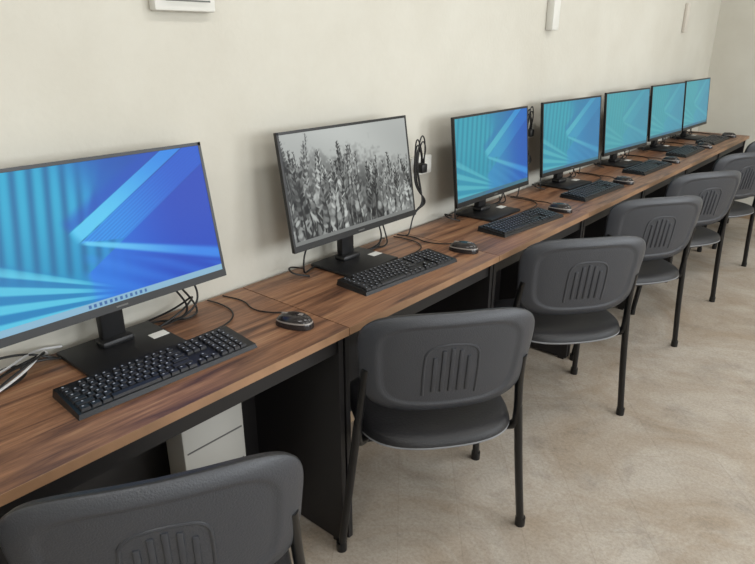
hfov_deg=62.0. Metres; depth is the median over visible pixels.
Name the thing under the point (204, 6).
wall control box
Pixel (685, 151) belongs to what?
keyboard
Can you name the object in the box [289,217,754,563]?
floor
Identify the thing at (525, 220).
keyboard
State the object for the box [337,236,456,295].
keyboard
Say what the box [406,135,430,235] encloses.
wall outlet
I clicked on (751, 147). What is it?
office chair
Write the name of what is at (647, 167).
keyboard
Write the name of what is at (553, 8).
sensor box
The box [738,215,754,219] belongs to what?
baseboard
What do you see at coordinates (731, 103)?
wall
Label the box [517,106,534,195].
cable
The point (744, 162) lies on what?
office chair
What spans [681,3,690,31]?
box
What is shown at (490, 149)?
computer monitor
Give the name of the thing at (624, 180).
computer mouse
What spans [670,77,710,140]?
computer monitor
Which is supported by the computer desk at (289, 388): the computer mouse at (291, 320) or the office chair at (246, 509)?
the computer mouse at (291, 320)
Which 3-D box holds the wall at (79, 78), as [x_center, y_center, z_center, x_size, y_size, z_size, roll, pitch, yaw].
[-0.045,-0.894,2.256,0.150,3.000,9.140,17,27,37]
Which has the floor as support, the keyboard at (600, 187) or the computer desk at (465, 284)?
the computer desk at (465, 284)
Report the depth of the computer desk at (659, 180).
3.73 m
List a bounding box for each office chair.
[0,451,305,563]
[336,307,534,552]
[494,236,645,415]
[569,195,702,360]
[630,170,740,314]
[687,152,754,266]
[712,141,754,248]
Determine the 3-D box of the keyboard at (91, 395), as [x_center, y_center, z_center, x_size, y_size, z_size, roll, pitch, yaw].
[-0.554,0.158,1.577,0.352,0.026,0.544,18,28,39]
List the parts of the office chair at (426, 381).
seat, backrest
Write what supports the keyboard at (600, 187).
on the computer desk at (599, 207)
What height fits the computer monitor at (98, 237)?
0.479 m
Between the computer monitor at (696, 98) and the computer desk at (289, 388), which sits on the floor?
the computer desk at (289, 388)
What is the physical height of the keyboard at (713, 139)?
0.026 m
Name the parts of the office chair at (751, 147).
backrest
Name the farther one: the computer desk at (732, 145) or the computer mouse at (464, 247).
the computer desk at (732, 145)
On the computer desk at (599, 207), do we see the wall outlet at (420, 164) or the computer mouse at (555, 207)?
the computer mouse at (555, 207)
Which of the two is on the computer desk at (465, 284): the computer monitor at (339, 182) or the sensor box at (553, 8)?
the computer monitor at (339, 182)
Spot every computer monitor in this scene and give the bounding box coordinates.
[0,142,226,392]
[273,115,415,276]
[444,106,528,221]
[532,95,601,189]
[594,87,649,167]
[638,82,685,151]
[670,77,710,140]
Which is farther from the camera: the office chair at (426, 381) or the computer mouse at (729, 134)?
the computer mouse at (729, 134)
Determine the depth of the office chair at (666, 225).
2.85 m
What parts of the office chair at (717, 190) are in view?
backrest, seat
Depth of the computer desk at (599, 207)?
3.17 m
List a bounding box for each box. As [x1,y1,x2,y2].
[149,0,214,12]
[546,0,560,29]
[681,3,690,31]
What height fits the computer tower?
0.541 m
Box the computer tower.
[166,403,245,473]
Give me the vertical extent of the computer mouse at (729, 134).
0.036 m
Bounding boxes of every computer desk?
[0,288,348,563]
[243,232,499,537]
[401,198,589,358]
[502,173,649,355]
[571,155,692,260]
[622,142,724,263]
[660,131,749,223]
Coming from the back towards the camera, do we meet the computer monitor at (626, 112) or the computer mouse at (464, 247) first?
the computer monitor at (626, 112)
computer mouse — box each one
[222,295,313,330]
[397,234,478,253]
[507,195,571,212]
[578,172,633,184]
[626,154,679,163]
[661,141,712,148]
[699,132,735,137]
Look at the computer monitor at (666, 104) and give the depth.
4.39 m
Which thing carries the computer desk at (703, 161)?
on the floor
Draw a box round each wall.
[0,0,720,369]
[698,0,754,205]
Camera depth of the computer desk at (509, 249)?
2.62 m
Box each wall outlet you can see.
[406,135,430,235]
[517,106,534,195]
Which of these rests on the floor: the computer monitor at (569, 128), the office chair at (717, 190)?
the office chair at (717, 190)
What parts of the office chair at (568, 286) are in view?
seat, backrest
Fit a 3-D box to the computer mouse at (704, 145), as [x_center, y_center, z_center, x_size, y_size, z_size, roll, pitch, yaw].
[2.298,-1.034,4.654,0.087,0.036,0.397,-11,24,-26]
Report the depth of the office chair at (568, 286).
2.30 m
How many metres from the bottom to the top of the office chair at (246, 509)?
0.830 m
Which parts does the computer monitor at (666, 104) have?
panel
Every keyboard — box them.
[52,300,256,420]
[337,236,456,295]
[477,197,563,237]
[560,172,623,201]
[622,155,671,175]
[665,142,704,157]
[692,132,729,144]
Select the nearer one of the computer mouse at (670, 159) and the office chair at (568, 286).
the office chair at (568, 286)
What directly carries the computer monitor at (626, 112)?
on the computer desk at (659, 180)
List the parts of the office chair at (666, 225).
backrest, seat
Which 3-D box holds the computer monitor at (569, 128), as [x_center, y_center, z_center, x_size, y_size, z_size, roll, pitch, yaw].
[1.002,-0.738,3.318,0.217,0.446,0.610,19,28,41]
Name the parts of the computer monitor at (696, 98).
panel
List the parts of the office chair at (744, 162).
backrest, seat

